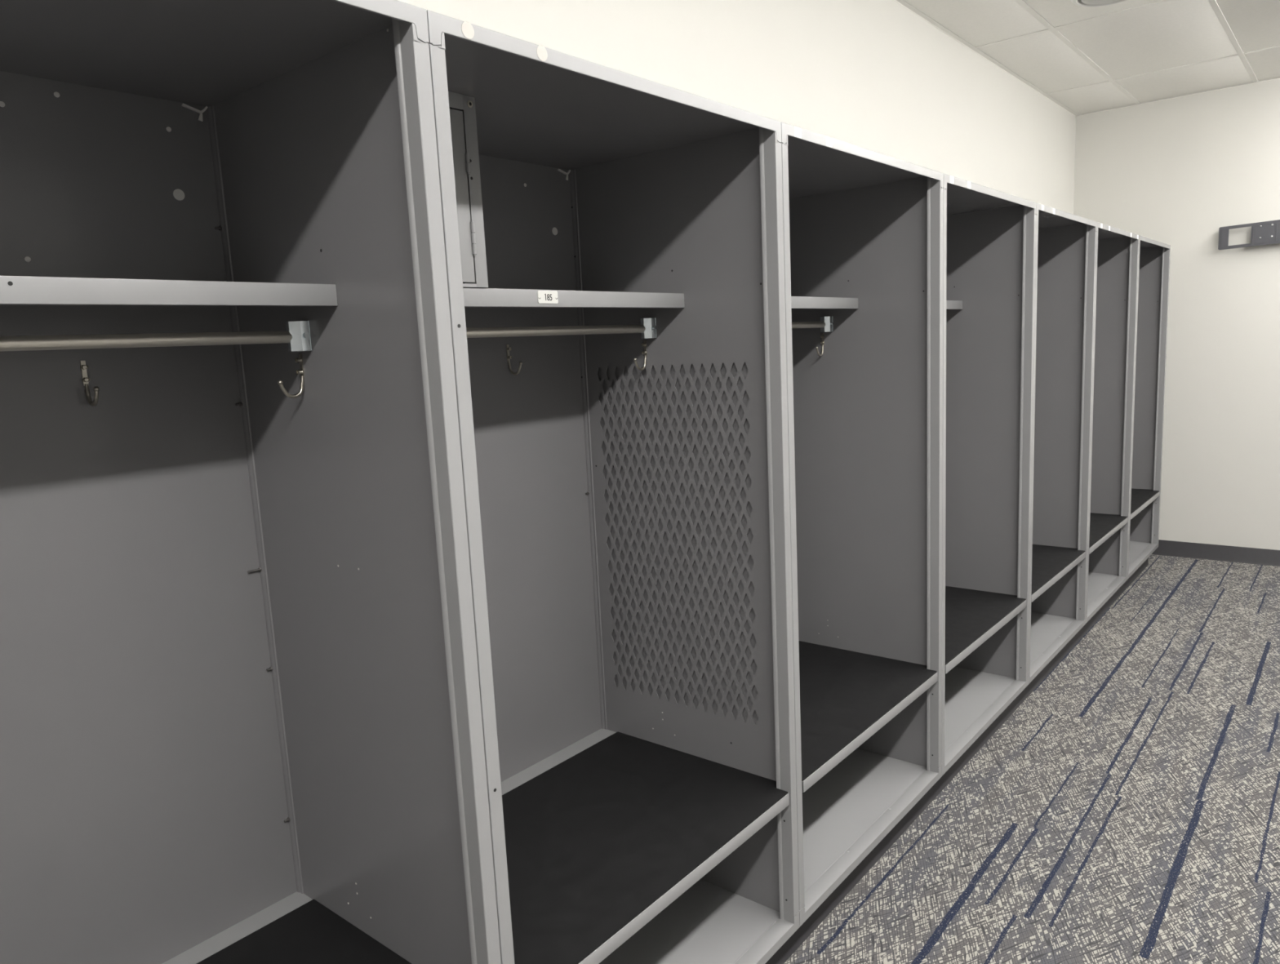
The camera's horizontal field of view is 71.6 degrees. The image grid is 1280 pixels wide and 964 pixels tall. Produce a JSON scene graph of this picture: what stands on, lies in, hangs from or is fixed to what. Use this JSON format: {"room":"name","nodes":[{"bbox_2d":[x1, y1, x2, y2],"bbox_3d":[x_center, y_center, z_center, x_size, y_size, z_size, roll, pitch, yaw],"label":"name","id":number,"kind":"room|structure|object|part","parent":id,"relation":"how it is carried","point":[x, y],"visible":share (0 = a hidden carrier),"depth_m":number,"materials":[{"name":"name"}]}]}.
{"room":"changing room","nodes":[
{"label":"changing room","id":0,"kind":"room"},
{"bbox_2d":[397,0,1075,214],"bbox_3d":[0.011,-0.417,2.615,0.100,3.093,9.301,4,11,39],"label":"wall","id":1,"kind":"structure","parent":0,"point":[877,76],"depth_m":3.32,"materials":[{"name":"white paint"}]},
{"bbox_2d":[893,0,1079,116],"bbox_3d":[-0.007,-1.751,2.374,0.022,0.021,9.101,4,11,39],"label":"trim","id":2,"kind":"structure","parent":1,"relation":"attached to","point":[902,2],"depth_m":4.39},
{"bbox_2d":[783,554,1279,963],"bbox_3d":[1.687,1.280,1.542,4.245,0.100,9.301,4,11,39],"label":"floor","id":3,"kind":"structure","parent":0,"point":[1126,811],"depth_m":2.79,"materials":[{"name":"carpet"}]},
{"bbox_2d":[0,0,501,963],"bbox_3d":[-0.763,0.341,1.159,0.611,1.859,0.913,4,11,39],"label":"locker","id":4,"kind":"object","parent":3,"relation":"on","point":[241,722],"visible":1,"depth_m":1.45,"materials":[{"name":"metal"}]},
{"bbox_3d":[-0.844,-0.175,1.127,0.020,0.020,0.864,4,11,39],"label":"hanging rod","id":5,"kind":"part","parent":4,"relation":"part of","materials":[{"name":"metal"}]},
{"bbox_3d":[-0.998,0.324,1.353,0.001,1.855,0.906,4,11,39],"label":"panel","id":6,"kind":"part","parent":4,"relation":"part of","materials":[{"name":"metal"}]},
{"bbox_2d":[0,275,337,306],"bbox_3d":[-0.894,-0.237,1.156,0.343,0.033,0.903,4,11,39],"label":"shelf","id":7,"kind":"object","parent":4,"relation":"attached to","point":[15,291],"depth_m":1.20,"materials":[{"name":"grey metal"}]},
{"bbox_3d":[-0.809,-0.575,1.022,0.604,0.001,0.906,4,11,39],"label":"panel","id":8,"kind":"part","parent":4,"relation":"part of","materials":[{"name":"metal"}]},
{"bbox_3d":[-0.735,0.917,1.246,0.609,0.029,0.904,4,11,39],"label":"seat","id":9,"kind":"part","parent":4,"relation":"part of","materials":[{"name":"black metal"}]},
{"bbox_3d":[-0.488,0.275,1.512,0.580,1.855,0.001,4,11,39],"label":"panel","id":10,"kind":"part","parent":4,"relation":"part of","materials":[{"name":"metal"}]},
{"bbox_3d":[-0.573,-0.538,0.832,0.006,0.043,0.913,4,11,39],"label":"rail","id":11,"kind":"part","parent":4,"relation":"part of","materials":[{"name":"grey metal"}]},
{"bbox_3d":[-0.261,0.294,1.313,0.037,1.856,0.029,4,11,39],"label":"post","id":12,"kind":"part","parent":4,"relation":"part of","materials":[{"name":"grey metal"}]},
{"bbox_2d":[426,9,799,963],"bbox_3d":[-0.183,0.208,1.853,0.612,1.860,0.913,4,11,39],"label":"locker","id":13,"kind":"object","parent":3,"relation":"on","point":[595,215],"visible":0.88,"depth_m":2.09,"materials":[{"name":"metal"}]},
{"bbox_3d":[-0.387,-0.487,1.486,0.014,0.294,0.245,4,11,39],"label":"lock box door","id":14,"kind":"part","parent":13,"relation":"part of","materials":[{"name":"grey metal"}]},
{"bbox_3d":[-0.242,0.290,1.337,0.037,1.856,0.029,4,11,39],"label":"post","id":15,"kind":"part","parent":13,"relation":"part of","materials":[{"name":"grey metal"}]},
{"bbox_3d":[-0.418,0.191,2.047,0.001,1.855,0.906,4,11,39],"label":"panel","id":16,"kind":"part","parent":13,"relation":"part of","materials":[{"name":"metal"}]},
{"bbox_3d":[-0.181,-0.363,1.742,0.001,0.025,0.054,4,11,39],"label":"number plate","id":17,"kind":"part","parent":13,"relation":"part of","materials":[{"name":"white plastic"}]},
{"bbox_3d":[-0.265,-0.308,1.821,0.020,0.020,0.864,4,11,39],"label":"hanging rod","id":18,"kind":"part","parent":13,"relation":"part of","materials":[{"name":"metal"}]},
{"bbox_2d":[462,287,684,308],"bbox_3d":[-0.314,-0.371,1.851,0.343,0.033,0.903,4,11,39],"label":"shelf","id":19,"kind":"object","parent":13,"relation":"attached to","point":[473,297],"depth_m":1.81,"materials":[{"name":"grey metal"}]},
{"bbox_3d":[-0.230,-0.708,1.716,0.604,0.001,0.906,4,11,39],"label":"panel","id":20,"kind":"part","parent":13,"relation":"part of","materials":[{"name":"metal"}]},
{"bbox_3d":[0.007,-0.671,1.526,0.006,0.043,0.913,4,11,39],"label":"rail","id":21,"kind":"part","parent":13,"relation":"part of","materials":[{"name":"grey metal"}]},
{"bbox_3d":[-0.155,0.784,1.940,0.609,0.029,0.904,4,11,39],"label":"seat","id":22,"kind":"part","parent":13,"relation":"part of","materials":[{"name":"black plastic"}]},
{"bbox_3d":[0.092,0.142,2.206,0.580,1.855,0.002,4,11,39],"label":"panel","id":23,"kind":"part","parent":13,"relation":"part of","materials":[{"name":"metal"}]},
{"bbox_3d":[-0.151,1.115,2.000,0.580,0.021,0.904,4,11,39],"label":"panel","id":24,"kind":"part","parent":13,"relation":"part of","materials":[{"name":"grey metal"}]},
{"bbox_3d":[0.080,1.121,1.810,0.042,0.043,0.913,4,11,39],"label":"rail","id":25,"kind":"part","parent":13,"relation":"part of","materials":[{"name":"grey metal"}]},
{"bbox_3d":[0.319,0.161,2.008,0.037,1.856,0.029,4,11,39],"label":"post","id":26,"kind":"part","parent":13,"relation":"part of","materials":[{"name":"grey metal"}]},
{"bbox_2d":[597,122,943,926],"bbox_3d":[0.397,0.074,2.548,0.612,1.859,0.913,4,11,39],"label":"locker","id":27,"kind":"object","parent":3,"relation":"on","point":[863,228],"visible":0.48,"depth_m":2.73,"materials":[{"name":"metal"}]},
{"bbox_3d":[0.098,0.141,2.213,0.580,1.855,0.001,4,11,39],"label":"panel","id":28,"kind":"part","parent":27,"relation":"part of","materials":[{"name":"metal"}]},
{"bbox_3d":[0.338,0.156,2.031,0.037,1.856,0.029,4,11,39],"label":"post","id":29,"kind":"part","parent":27,"relation":"part of","materials":[{"name":"grey metal"}]},
{"bbox_3d":[0.315,-0.442,2.516,0.020,0.020,0.864,4,11,39],"label":"hanging rod","id":30,"kind":"part","parent":27,"relation":"part of","materials":[{"name":"metal"}]},
{"bbox_2d":[791,296,857,309],"bbox_3d":[0.266,-0.504,2.545,0.343,0.033,0.903,4,11,39],"label":"shelf","id":31,"kind":"object","parent":27,"relation":"attached to","point":[797,302],"depth_m":2.63,"materials":[{"name":"grey metal"}]},
{"bbox_3d":[0.350,-0.841,2.411,0.604,0.001,0.906,4,11,39],"label":"panel","id":32,"kind":"part","parent":27,"relation":"part of","materials":[{"name":"metal"}]},
{"bbox_3d":[0.672,0.009,2.900,0.580,1.855,0.001,4,11,39],"label":"panel","id":33,"kind":"part","parent":27,"relation":"part of","materials":[{"name":"metal"}]},
{"bbox_3d":[0.586,-0.805,2.221,0.006,0.043,0.913,4,11,39],"label":"rail","id":34,"kind":"part","parent":27,"relation":"part of","materials":[{"name":"grey metal"}]},
{"bbox_3d":[0.429,0.981,2.694,0.580,0.021,0.904,4,11,39],"label":"panel","id":35,"kind":"part","parent":27,"relation":"part of","materials":[{"name":"grey metal"}]},
{"bbox_3d":[0.424,0.650,2.634,0.609,0.029,0.904,4,11,39],"label":"seat","id":36,"kind":"part","parent":27,"relation":"part of","materials":[{"name":"grey metal"}]},
{"bbox_3d":[0.660,0.988,2.504,0.042,0.043,0.913,4,11,39],"label":"rail","id":37,"kind":"part","parent":27,"relation":"part of","materials":[{"name":"grey metal"}]},
{"bbox_3d":[0.898,0.027,2.702,0.037,1.856,0.029,4,11,39],"label":"post","id":38,"kind":"part","parent":27,"relation":"part of","materials":[{"name":"grey metal"}]},
{"bbox_2d":[764,558,1148,963],"bbox_3d":[0.994,0.919,3.404,0.574,0.122,6.424,4,11,39],"label":"plinth","id":39,"kind":"object","parent":3,"relation":"on","point":[810,925],"visible":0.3,"depth_m":2.86,"materials":[{"name":"black plastic"}]},
{"bbox_2d":[941,173,1036,775],"bbox_3d":[0.976,-0.059,3.242,0.612,1.859,0.913,4,11,39],"label":"locker","id":40,"kind":"object","parent":3,"relation":"on","point":[989,234],"visible":0.29,"depth_m":3.44,"materials":[{"name":"metal"}]},
{"bbox_3d":[0.918,0.023,2.725,0.037,1.856,0.029,4,11,39],"label":"post","id":41,"kind":"part","parent":40,"relation":"part of","materials":[{"name":"grey metal"}]},
{"bbox_2d":[946,300,962,309],"bbox_3d":[0.845,-0.638,3.239,0.343,0.033,0.903,4,11,39],"label":"shelf","id":42,"kind":"object","parent":40,"relation":"attached to","point":[950,304],"depth_m":3.41,"materials":[{"name":"grey metal"}]},
{"bbox_3d":[1.009,0.848,3.388,0.580,0.021,0.904,4,11,39],"label":"panel","id":43,"kind":"part","parent":40,"relation":"part of","materials":[{"name":"grey metal"}]},
{"bbox_3d":[0.930,-0.975,3.105,0.604,0.001,0.906,4,11,39],"label":"panel","id":44,"kind":"part","parent":40,"relation":"part of","materials":[{"name":"metal"}]},
{"bbox_3d":[1.252,-0.125,3.595,0.580,1.855,0.001,4,11,39],"label":"panel","id":45,"kind":"part","parent":40,"relation":"part of","materials":[{"name":"metal"}]},
{"bbox_3d":[1.239,0.855,3.198,0.042,0.043,0.913,4,11,39],"label":"rail","id":46,"kind":"part","parent":40,"relation":"part of","materials":[{"name":"grey metal"}]},
{"bbox_3d":[1.004,0.517,3.329,0.609,0.029,0.904,4,11,39],"label":"seat","id":47,"kind":"part","parent":40,"relation":"part of","materials":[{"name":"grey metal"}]},
{"bbox_3d":[1.166,-0.938,2.915,0.006,0.043,0.913,4,11,39],"label":"rail","id":48,"kind":"part","parent":40,"relation":"part of","materials":[{"name":"grey metal"}]},
{"bbox_3d":[1.478,-0.106,3.397,0.037,1.856,0.029,4,11,39],"label":"post","id":49,"kind":"part","parent":40,"relation":"part of","materials":[{"name":"grey metal"}]},
{"bbox_2d":[1027,203,1097,684],"bbox_3d":[1.556,-0.192,3.937,0.612,1.859,0.913,4,11,39],"label":"locker","id":50,"kind":"object","parent":3,"relation":"on","point":[1066,242],"visible":0.16,"depth_m":4.12,"materials":[{"name":"metal"}]},
{"bbox_3d":[1.497,-0.111,3.420,0.037,1.856,0.029,4,11,39],"label":"post","id":51,"kind":"part","parent":50,"relation":"part of","materials":[{"name":"grey metal"}]},
{"bbox_3d":[1.589,0.714,4.083,0.580,0.021,0.904,4,11,39],"label":"panel","id":52,"kind":"part","parent":50,"relation":"part of","materials":[{"name":"grey metal"}]},
{"bbox_3d":[1.819,0.721,3.893,0.042,0.043,0.913,4,11,39],"label":"rail","id":53,"kind":"part","parent":50,"relation":"part of","materials":[{"name":"grey metal"}]},
{"bbox_3d":[1.584,0.383,4.023,0.609,0.029,0.904,4,11,39],"label":"seat","id":54,"kind":"part","parent":50,"relation":"part of","materials":[{"name":"black metal"}]},
{"bbox_3d":[1.831,-0.258,4.289,0.580,1.855,0.001,4,11,39],"label":"panel","id":55,"kind":"part","parent":50,"relation":"part of","materials":[{"name":"metal"}]},
{"bbox_3d":[1.510,-1.108,3.800,0.604,0.001,0.906,4,11,39],"label":"panel","id":56,"kind":"part","parent":50,"relation":"part of","materials":[{"name":"metal"}]},
{"bbox_3d":[1.746,-1.072,3.609,0.006,0.043,0.913,4,11,39],"label":"rail","id":57,"kind":"part","parent":50,"relation":"part of","materials":[{"name":"grey metal"}]},
{"bbox_3d":[2.058,-0.240,4.091,0.037,1.856,0.029,4,11,39],"label":"post","id":58,"kind":"part","parent":50,"relation":"part of","materials":[{"name":"grey metal"}]},
{"bbox_2d":[1085,222,1139,623],"bbox_3d":[2.136,-0.326,4.631,0.612,1.859,0.913,4,11,39],"label":"locker","id":59,"kind":"object","parent":3,"relation":"on","point":[1117,262],"visible":0.13,"depth_m":4.80,"materials":[{"name":"metal"}]},
{"bbox_3d":[2.077,-0.244,4.114,0.037,1.856,0.029,4,11,39],"label":"post","id":60,"kind":"part","parent":59,"relation":"part of","materials":[{"name":"grey metal"}]},
{"bbox_3d":[2.168,0.581,4.777,0.580,0.021,0.904,4,11,39],"label":"panel","id":61,"kind":"part","parent":59,"relation":"part of","materials":[{"name":"grey metal"}]},
{"bbox_3d":[2.399,0.588,4.587,0.042,0.043,0.913,4,11,39],"label":"rail","id":62,"kind":"part","parent":59,"relation":"part of","materials":[{"name":"grey metal"}]},
{"bbox_3d":[2.164,0.250,4.718,0.609,0.029,0.904,4,11,39],"label":"seat","id":63,"kind":"part","parent":59,"relation":"part of","materials":[{"name":"black plastic"}]},
{"bbox_3d":[2.411,-0.392,4.984,0.580,1.855,0.001,4,11,39],"label":"panel","id":64,"kind":"part","parent":59,"relation":"part of","materials":[{"name":"metal"}]},
{"bbox_3d":[2.090,-1.242,4.494,0.604,0.001,0.906,4,11,39],"label":"panel","id":65,"kind":"part","parent":59,"relation":"part of","materials":[{"name":"metal"}]},
{"bbox_3d":[2.326,-1.205,4.304,0.006,0.043,0.913,4,11,39],"label":"rail","id":66,"kind":"part","parent":59,"relation":"part of","materials":[{"name":"grey metal"}]},
{"bbox_3d":[2.638,-0.373,4.785,0.037,1.856,0.029,4,11,39],"label":"post","id":67,"kind":"part","parent":59,"relation":"part of","materials":[{"name":"grey metal"}]},
{"bbox_2d":[1127,235,1170,579],"bbox_3d":[2.716,-0.459,5.326,0.611,1.859,0.913,4,11,39],"label":"locker","id":68,"kind":"object","parent":3,"relation":"on","point":[1153,265],"visible":0.15,"depth_m":5.49,"materials":[{"name":"metal"}]},
{"bbox_3d":[2.657,-0.378,4.808,0.037,1.856,0.029,4,11,39],"label":"post","id":69,"kind":"part","parent":68,"relation":"part of","materials":[{"name":"grey metal"}]},
{"bbox_3d":[2.748,0.447,5.472,0.580,0.021,0.904,4,11,39],"label":"panel","id":70,"kind":"part","parent":68,"relation":"part of","materials":[{"name":"grey metal"}]},
{"bbox_3d":[2.979,0.454,5.282,0.042,0.043,0.913,4,11,39],"label":"rail","id":71,"kind":"part","parent":68,"relation":"part of","materials":[{"name":"grey metal"}]},
{"bbox_3d":[2.743,0.116,5.412,0.609,0.029,0.904,4,11,39],"label":"seat","id":72,"kind":"part","parent":68,"relation":"part of","materials":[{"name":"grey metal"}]},
{"bbox_3d":[2.991,-0.525,5.678,0.580,1.855,0.001,4,11,39],"label":"panel","id":73,"kind":"part","parent":68,"relation":"part of","materials":[{"name":"metal"}]},
{"bbox_3d":[2.669,-1.375,5.188,0.604,0.001,0.906,4,11,39],"label":"panel","id":74,"kind":"part","parent":68,"relation":"part of","materials":[{"name":"metal"}]},
{"bbox_3d":[2.905,-1.339,4.998,0.006,0.043,0.913,4,11,39],"label":"rail","id":75,"kind":"part","parent":68,"relation":"part of","materials":[{"name":"grey metal"}]},
{"bbox_3d":[3.217,-0.506,5.480,0.037,1.856,0.029,4,11,39],"label":"post","id":76,"kind":"part","parent":68,"relation":"part of","materials":[{"name":"grey metal"}]},
{"bbox_2d":[902,0,1279,115],"bbox_3d":[1.543,-1.675,1.094,4.245,0.100,9.301,4,11,39],"label":"ceiling","id":77,"kind":"structure","parent":0,"point":[1129,52],"depth_m":4.37,"materials":[{"name":"tile"}]},
{"bbox_2d":[1070,0,1127,7],"bbox_3d":[1.955,-2.032,3.683,0.300,0.016,0.300,4,11,39],"label":"ceiling vent","id":78,"kind":"object","parent":77,"relation":"in","point":[1086,3],"visible":1,"depth_m":3.77,"materials":[{"name":"white metal"}]},
{"bbox_2d":[1073,78,1279,550],"bbox_3d":[4.527,-0.968,4.797,4.045,3.093,0.100,4,11,39],"label":"wall","id":79,"kind":"structure","parent":0,"point":[1175,172],"depth_m":5.53,"materials":[{"name":"white paint"}]},
{"bbox_2d":[1079,76,1279,115],"bbox_3d":[4.432,-2.295,4.541,4.023,0.021,0.022,4,11,39],"label":"trim","id":80,"kind":"structure","parent":79,"relation":"attached to","point":[1279,77],"depth_m":5.44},
{"bbox_2d":[1151,539,1279,566],"bbox_3d":[4.563,0.518,4.978,4.045,0.100,0.012,4,11,39],"label":"baseboard","id":81,"kind":"structure","parent":79,"relation":"attached to","point":[1166,548],"depth_m":5.68,"materials":[{"name":"black plastic"}]},
{"bbox_2d":[1217,219,1279,249],"bbox_3d":[3.856,-1.472,5.158,0.822,0.155,0.055,4,11,39],"label":"wall bracket","id":82,"kind":"object","parent":79,"relation":"attached to","point":[1267,233],"depth_m":5.28,"materials":[{"name":"grey metal"}]}
]}

